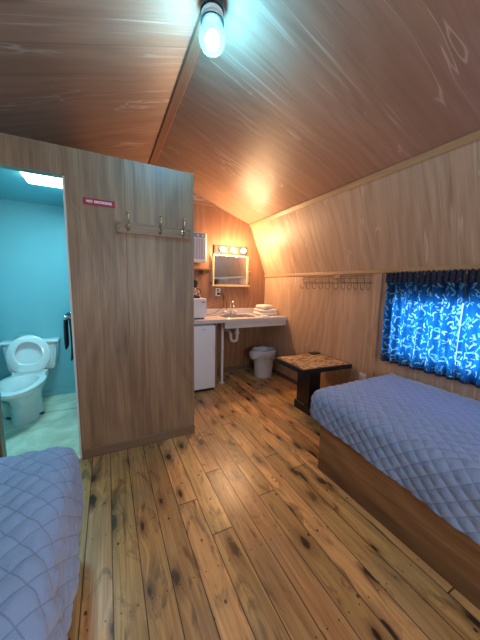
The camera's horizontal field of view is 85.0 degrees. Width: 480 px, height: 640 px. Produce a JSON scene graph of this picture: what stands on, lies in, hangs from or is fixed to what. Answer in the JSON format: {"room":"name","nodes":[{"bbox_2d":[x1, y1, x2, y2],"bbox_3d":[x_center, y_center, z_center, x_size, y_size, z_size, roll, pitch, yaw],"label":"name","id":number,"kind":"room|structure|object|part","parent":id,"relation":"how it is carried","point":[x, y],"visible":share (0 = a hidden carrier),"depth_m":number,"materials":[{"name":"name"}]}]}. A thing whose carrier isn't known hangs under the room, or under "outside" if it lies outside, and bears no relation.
{"room":"cabin bedroom","nodes":[
{"label":"cabin bedroom","id":0,"kind":"room"},
{"bbox_2d":[0,168,63,206],"bbox_3d":[-1.893,-1.193,2.234,0.910,0.030,1.410,-3,8,-27],"label":"ceiling","id":1,"kind":"structure","parent":0,"point":[13,186],"depth_m":2.46,"materials":[{"name":"white paint"}]},
{"bbox_2d":[20,172,62,187],"bbox_3d":[-1.538,-1.135,2.106,0.345,0.038,0.310,-3,8,-27],"label":"recessed light","id":2,"kind":"object","parent":1,"relation":"in","point":[30,178],"visible":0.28,"depth_m":2.09,"materials":[{"name":"white plastic"}]},
{"bbox_2d":[0,168,74,455],"bbox_3d":[-1.969,-0.090,2.352,1.030,2.190,1.410,-3,8,-27],"label":"wall","id":3,"kind":"structure","parent":0,"point":[34,280],"depth_m":2.91,"materials":[{"name":"blue paint"}]},
{"bbox_2d":[1,387,75,402],"bbox_3d":[-2.300,0.871,3.085,1.015,0.069,0.014,-3,8,-27],"label":"baseboard","id":4,"kind":"structure","parent":3,"relation":"attached to","point":[72,389],"depth_m":3.14,"materials":[{"name":"white wood"}]},
{"bbox_2d":[63,312,70,319],"bbox_3d":[-1.590,-0.046,2.532,0.164,0.040,0.400,-3,8,-27],"label":"towel bar","id":5,"kind":"object","parent":3,"relation":"attached to","point":[65,317],"visible":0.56,"depth_m":2.35,"materials":[{"name":"silver metal"}]},
{"bbox_2d":[63,312,73,360],"bbox_3d":[-1.647,0.159,2.533,0.071,0.462,0.198,-3,8,-27],"label":"towel","id":6,"kind":"object","parent":5,"relation":"hanging from","point":[65,322],"visible":0.73,"depth_m":2.46,"materials":[{"name":"black fabric"}]},
{"bbox_2d":[0,132,192,458],"bbox_3d":[-1.576,-0.129,2.505,1.872,2.243,1.480,-3,8,-27],"label":"wall partition","id":7,"kind":"structure","parent":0,"point":[132,293],"depth_m":2.02,"materials":[{"name":"brown wood"}]},
{"bbox_2d":[62,175,81,457],"bbox_3d":[-1.220,0.045,1.915,0.013,2.054,0.048,-3,8,-27],"label":"door frame","id":8,"kind":"structure","parent":7,"relation":"attached to","point":[63,178],"depth_m":1.88,"materials":[{"name":"brown wood"}]},
{"bbox_2d":[83,197,114,207],"bbox_3d":[-0.998,-0.833,1.859,0.201,0.045,0.006,-3,8,-27],"label":"no smoking sign","id":9,"kind":"object","parent":7,"relation":"attached to","point":[90,201],"visible":1,"depth_m":1.86,"materials":[{"name":"red plastic"}]},
{"bbox_2d":[82,425,194,459],"bbox_3d":[-0.992,0.968,2.564,0.888,0.075,0.813,-3,8,-27],"label":"baseboard","id":10,"kind":"structure","parent":7,"relation":"attached to","point":[131,443],"depth_m":2.18,"materials":[{"name":"brown wood"}]},
{"bbox_2d":[116,211,190,239],"bbox_3d":[-0.641,-0.727,2.009,0.556,0.150,0.087,-3,8,-27],"label":"hook rail","id":11,"kind":"object","parent":7,"relation":"attached to","point":[128,227],"visible":1,"depth_m":2.02,"materials":[{"name":"brown wood"}]},
{"bbox_2d":[192,173,193,424],"bbox_3d":[-0.408,-0.113,2.271,0.012,2.168,0.026,-3,8,-27],"label":"trim","id":12,"kind":"structure","parent":7,"relation":"attached to","point":[192,173],"depth_m":2.22,"materials":[{"name":"brown wood"}]},
{"bbox_2d":[194,195,264,367],"bbox_3d":[-1.184,-0.534,3.528,3.520,2.795,0.080,-3,8,-27],"label":"wall","id":13,"kind":"structure","parent":0,"point":[221,227],"depth_m":4.03,"materials":[{"name":"brown wood"}]},
{"bbox_2d":[194,232,206,262],"bbox_3d":[-0.692,-0.982,3.539,0.445,0.390,0.228,-3,8,-27],"label":"wall heater","id":14,"kind":"object","parent":13,"relation":"attached to","point":[200,239],"visible":0.49,"depth_m":3.51,"materials":[{"name":"white metal"}]},
{"bbox_2d":[194,238,205,258],"bbox_3d":[-0.648,-0.952,3.454,0.405,0.265,0.010,-3,8,-27],"label":"grille","id":15,"kind":"object","parent":14,"relation":"attached to","point":[199,243],"depth_m":3.50,"materials":[{"name":"white plastic"}]},
{"bbox_2d":[194,268,211,273],"bbox_3d":[-0.720,-0.673,3.595,0.660,0.073,0.179,-3,8,-27],"label":"wall shelf","id":16,"kind":"object","parent":13,"relation":"attached to","point":[202,271],"visible":0.51,"depth_m":3.65,"materials":[{"name":"brown wood"}]},
{"bbox_2d":[194,194,216,206],"bbox_3d":[-0.678,-1.747,3.561,0.792,0.277,0.012,-3,8,-27],"label":"trim","id":17,"kind":"structure","parent":13,"relation":"attached to","point":[197,199],"depth_m":3.64,"materials":[{"name":"brown wood"}]},
{"bbox_2d":[216,288,220,295],"bbox_3d":[-0.324,-0.419,3.917,0.080,0.120,0.030,-3,8,-27],"label":"wall outlet","id":18,"kind":"object","parent":13,"relation":"attached to","point":[218,290],"visible":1,"depth_m":3.92,"materials":[{"name":"white plastic"}]},
{"bbox_2d":[210,254,249,286],"bbox_3d":[-0.138,-0.739,3.949,0.681,0.470,0.059,-3,8,-27],"label":"wall mirror","id":19,"kind":"object","parent":13,"relation":"attached to","point":[227,270],"visible":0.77,"depth_m":3.94,"materials":[{"name":"white mirror"}]},
{"bbox_2d":[207,308,253,313],"bbox_3d":[-0.252,-0.107,3.797,1.648,0.082,0.385,-3,8,-27],"label":"backsplash","id":20,"kind":"structure","parent":13,"relation":"attached to","point":[239,310],"depth_m":4.05,"materials":[{"name":"laminate"}]},
{"bbox_2d":[214,245,246,255],"bbox_3d":[-0.113,-1.033,3.875,0.545,0.122,0.139,-3,8,-27],"label":"vanity light","id":21,"kind":"object","parent":13,"relation":"attached to","point":[218,249],"visible":1,"depth_m":3.88,"materials":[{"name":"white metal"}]},
{"bbox_2d":[217,363,253,372],"bbox_3d":[0.003,0.766,4.259,0.850,0.075,0.014,-3,8,-27],"label":"baseboard","id":22,"kind":"structure","parent":13,"relation":"attached to","point":[251,365],"depth_m":4.22,"materials":[{"name":"brown wood"}]},
{"bbox_2d":[0,0,479,224],"bbox_3d":[0.059,-1.362,0.956,2.970,0.595,5.580,-3,8,-27],"label":"ceiling","id":23,"kind":"structure","parent":0,"point":[296,102],"depth_m":1.59,"materials":[{"name":"brown wood"}]},
{"bbox_2d":[148,12,205,164],"bbox_3d":[0.064,-1.556,0.931,0.080,0.012,5.380,-3,8,-27],"label":"trim","id":24,"kind":"structure","parent":23,"relation":"attached to","point":[197,41],"depth_m":1.86,"materials":[{"name":"brown wood"}]},
{"bbox_2d":[199,0,224,50],"bbox_3d":[-0.143,-1.494,1.349,0.135,0.217,0.136,-3,8,-27],"label":"bulb","id":25,"kind":"object","parent":23,"relation":"hanging from","point":[212,11],"visible":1,"depth_m":1.32,"materials":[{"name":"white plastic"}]},
{"bbox_3d":[-0.144,-1.447,1.355,0.072,0.086,0.072,-3,8,-27],"label":"bulb","id":26,"kind":"part","parent":25,"relation":"part of","materials":[{"name":"white glass"}]},
{"bbox_2d":[2,368,479,639],"bbox_3d":[0.012,1.220,1.296,3.720,0.066,5.580,-3,8,-27],"label":"floor","id":27,"kind":"structure","parent":0,"point":[231,528],"depth_m":1.39,"materials":[{"name":"brown wood"}]},
{"bbox_2d":[0,335,59,425],"bbox_3d":[-2.140,0.577,2.599,0.510,0.784,0.935,-3,8,-27],"label":"toilet","id":28,"kind":"object","parent":27,"relation":"on","point":[29,358],"visible":1,"depth_m":2.67,"materials":[{"name":"white ceramic"}]},
{"bbox_2d":[16,333,34,338],"bbox_3d":[-2.341,0.187,2.864,0.160,0.067,0.078,-3,8,-27],"label":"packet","id":29,"kind":"object","parent":28,"relation":"on","point":[17,335],"visible":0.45,"depth_m":2.83,"materials":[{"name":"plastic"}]},
{"bbox_3d":[-2.212,0.355,2.744,0.376,0.383,0.067,-3,8,-27],"label":"seat","id":30,"kind":"part","parent":28,"relation":"part of","materials":[{"name":"white plastic"}]},
{"bbox_3d":[-2.303,0.234,2.894,0.510,0.031,0.180,-3,8,-27],"label":"tank lid","id":31,"kind":"part","parent":28,"relation":"part of","materials":[{"name":"white ceramic"}]},
{"bbox_3d":[-2.307,0.402,2.916,0.486,0.305,0.150,-3,8,-27],"label":"tank","id":32,"kind":"part","parent":28,"relation":"part of","materials":[{"name":"white ceramic"}]},
{"bbox_3d":[-2.229,0.363,2.779,0.364,0.400,0.070,-3,8,-27],"label":"lid","id":33,"kind":"part","parent":28,"relation":"part of","materials":[{"name":"white plastic"}]},
{"bbox_2d":[194,324,214,392],"bbox_3d":[-0.664,0.463,3.471,0.513,0.855,0.575,-3,8,-27],"label":"mini fridge","id":34,"kind":"object","parent":27,"relation":"on","point":[204,334],"visible":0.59,"depth_m":3.28,"materials":[{"name":"white metal"}]},
{"bbox_2d":[219,323,224,383],"bbox_3d":[-0.246,0.443,3.610,0.080,0.874,0.080,-3,8,-27],"label":"pipe","id":35,"kind":"object","parent":27,"relation":"on","point":[221,381],"visible":0.83,"depth_m":3.59,"materials":[{"name":"white metal"}]},
{"bbox_2d":[194,308,286,387],"bbox_3d":[-0.205,0.363,3.746,1.648,0.999,0.635,-3,8,-27],"label":"countertop","id":36,"kind":"structure","parent":27,"relation":"on","point":[245,318],"depth_m":3.58,"materials":[{"name":"laminate"}]},
{"bbox_2d":[194,298,206,318],"bbox_3d":[-0.687,-0.155,3.407,0.430,0.262,0.314,-3,8,-27],"label":"microwave","id":37,"kind":"object","parent":36,"relation":"on","point":[200,304],"visible":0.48,"depth_m":3.33,"materials":[{"name":"white plastic"}]},
{"bbox_2d":[194,280,200,297],"bbox_3d":[-0.617,-0.406,3.415,0.181,0.235,0.200,-3,8,-27],"label":"coffee maker","id":38,"kind":"object","parent":37,"relation":"on","point":[195,281],"visible":0.43,"depth_m":3.36,"materials":[{"name":"black plastic"}]},
{"bbox_3d":[-0.438,0.430,3.679,0.020,0.875,0.558,-3,8,-27],"label":"support panel","id":39,"kind":"part","parent":36,"relation":"part of","materials":[{"name":"brown wood"}]},
{"bbox_2d":[224,301,236,314],"bbox_3d":[-0.120,-0.179,3.850,0.210,0.214,0.151,-3,8,-27],"label":"faucet","id":40,"kind":"object","parent":36,"relation":"on","point":[225,311],"visible":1,"depth_m":3.88,"materials":[{"name":"silver metal"}]},
{"bbox_2d":[224,328,238,341],"bbox_3d":[-0.146,0.190,3.896,0.139,0.238,0.375,-3,8,-27],"label":"trap","id":41,"kind":"object","parent":36,"relation":"attached to","point":[237,329],"visible":0.9,"depth_m":3.76,"materials":[{"name":"white plastic"}]},
{"bbox_2d":[219,314,255,317],"bbox_3d":[-0.039,0.013,3.750,0.470,0.146,0.320,-3,8,-27],"label":"sink","id":42,"kind":"object","parent":36,"relation":"in","point":[238,315],"depth_m":3.83,"materials":[{"name":"white ceramic"}]},
{"bbox_2d":[253,311,276,315],"bbox_3d":[0.379,-0.107,3.997,0.303,0.051,0.284,-3,8,-27],"label":"folded towel","id":43,"kind":"object","parent":36,"relation":"on","point":[254,312],"visible":0.75,"depth_m":3.89,"materials":[{"name":"white fabric"}]},
{"bbox_2d":[254,308,276,311],"bbox_3d":[0.381,-0.154,3.989,0.284,0.044,0.264,-2,8,-23],"label":"folded towel","id":44,"kind":"object","parent":43,"relation":"on","point":[255,309],"visible":0.84,"depth_m":3.88,"materials":[{"name":"white fabric"}]},
{"bbox_2d":[256,304,272,308],"bbox_3d":[0.369,-0.205,3.976,0.214,0.057,0.202,-6,10,-42],"label":"folded towel","id":45,"kind":"object","parent":44,"relation":"on","point":[261,306],"visible":1,"depth_m":3.91,"materials":[{"name":"white fabric"}]},
{"bbox_2d":[249,346,275,377],"bbox_3d":[0.333,0.638,3.951,0.415,0.422,0.360,-3,8,-27],"label":"trash can","id":46,"kind":"object","parent":27,"relation":"on","point":[263,356],"visible":1,"depth_m":3.84,"materials":[{"name":"plastic"}]},
{"bbox_2d":[274,351,351,415],"bbox_3d":[0.784,0.711,2.920,0.623,0.564,0.546,-3,8,-27],"label":"side table","id":47,"kind":"object","parent":27,"relation":"on","point":[309,366],"visible":0.88,"depth_m":2.81,"materials":[{"name":"black paint"}]},
{"bbox_3d":[0.789,0.471,2.889,0.623,0.045,0.546,-3,8,-27],"label":"table frame","id":48,"kind":"part","parent":47,"relation":"part of","materials":[{"name":"black paint"}]},
{"bbox_2d":[318,424,479,609],"bbox_3d":[1.433,0.938,1.298,0.931,0.560,2.020,-3,8,-27],"label":"bed","id":49,"kind":"object","parent":27,"relation":"on","point":[448,551],"visible":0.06,"depth_m":1.38,"materials":[{"name":"brown wood"}]},
{"bbox_2d":[310,373,479,545],"bbox_3d":[1.390,0.791,1.306,0.958,0.354,2.111,-3,8,-27],"label":"quilted bedspread","id":50,"kind":"object","parent":49,"relation":"on","point":[421,436],"visible":1,"depth_m":1.47,"materials":[{"name":"fabric"}]},
{"bbox_3d":[-0.841,1.049,0.163,0.973,0.545,2.020,-3,8,-27],"label":"bed","id":51,"kind":"object","parent":27,"relation":"on","visible":0},
{"bbox_2d":[0,446,83,639],"bbox_3d":[-0.811,0.918,0.213,1.054,0.380,2.120,-3,8,-27],"label":"quilted bedspread","id":52,"kind":"object","parent":51,"relation":"on","point":[41,492],"visible":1,"depth_m":0.86,"materials":[{"name":"fabric"}]},
{"bbox_2d":[251,139,479,400],"bbox_3d":[1.509,-0.004,1.882,0.380,2.320,5.580,-3,8,-27],"label":"wall","id":53,"kind":"structure","parent":0,"point":[426,213],"depth_m":2.56,"materials":[{"name":"brown wood"}]},
{"bbox_2d":[272,368,296,384],"bbox_3d":[0.843,0.886,3.527,0.013,0.060,2.066,-3,8,-27],"label":"baseboard","id":54,"kind":"structure","parent":53,"relation":"attached to","point":[286,377],"depth_m":3.86,"materials":[{"name":"brown wood"}]},
{"bbox_2d":[300,275,371,289],"bbox_3d":[1.026,-0.429,2.973,0.074,0.162,1.010,-3,8,-27],"label":"hook rack","id":55,"kind":"object","parent":53,"relation":"attached to","point":[337,278],"visible":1,"depth_m":2.88,"materials":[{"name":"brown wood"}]},
{"bbox_2d":[359,372,365,380],"bbox_3d":[1.253,0.601,2.685,0.009,0.120,0.080,-3,8,-27],"label":"wall outlet","id":56,"kind":"object","parent":53,"relation":"attached to","point":[361,375],"visible":0.55,"depth_m":2.69,"materials":[{"name":"white plastic"}]},
{"bbox_2d":[249,130,479,227],"bbox_3d":[1.358,-1.108,1.650,0.036,0.046,5.380,-3,8,-27],"label":"trim","id":57,"kind":"structure","parent":53,"relation":"attached to","point":[474,136],"depth_m":2.03,"materials":[{"name":"brown wood"}]},
{"bbox_2d":[264,264,479,276],"bbox_3d":[1.608,-0.377,1.879,0.016,0.037,5.380,-3,8,-27],"label":"trim","id":58,"kind":"structure","parent":53,"relation":"attached to","point":[474,266],"depth_m":2.37,"materials":[{"name":"brown wood"}]},
{"bbox_2d":[369,273,382,377],"bbox_3d":[1.305,0.300,2.555,0.008,1.493,0.042,-3,8,-27],"label":"trim","id":59,"kind":"structure","parent":53,"relation":"attached to","point":[380,275],"depth_m":2.52,"materials":[{"name":"brown wood"}]},
{"bbox_3d":[1.742,-0.278,1.601,0.033,0.010,1.782,-3,8,-27],"label":"curtain rod","id":60,"kind":"object","parent":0,"visible":0},
{"bbox_2d":[380,271,423,368],"bbox_3d":[1.379,-0.013,2.265,0.054,0.808,0.313,-3,8,-27],"label":"window curtain","id":61,"kind":"object","parent":60,"relation":"hanging from","point":[403,292],"visible":1,"depth_m":2.25,"materials":[{"name":"fabric"}]},
{"bbox_2d":[412,269,465,379],"bbox_3d":[1.513,0.025,2.000,0.054,0.808,0.278,-3,8,-27],"label":"window curtain","id":62,"kind":"object","parent":60,"relation":"hanging from","point":[441,299],"visible":1,"depth_m":1.99,"materials":[{"name":"fabric"}]},
{"bbox_2d":[454,268,479,387],"bbox_3d":[1.833,0.126,1.367,0.054,0.831,1.146,-3,8,-27],"label":"window curtain","id":63,"kind":"object","parent":60,"relation":"hanging from","point":[467,366],"visible":1,"depth_m":1.82,"materials":[{"name":"fabric"}]}
]}

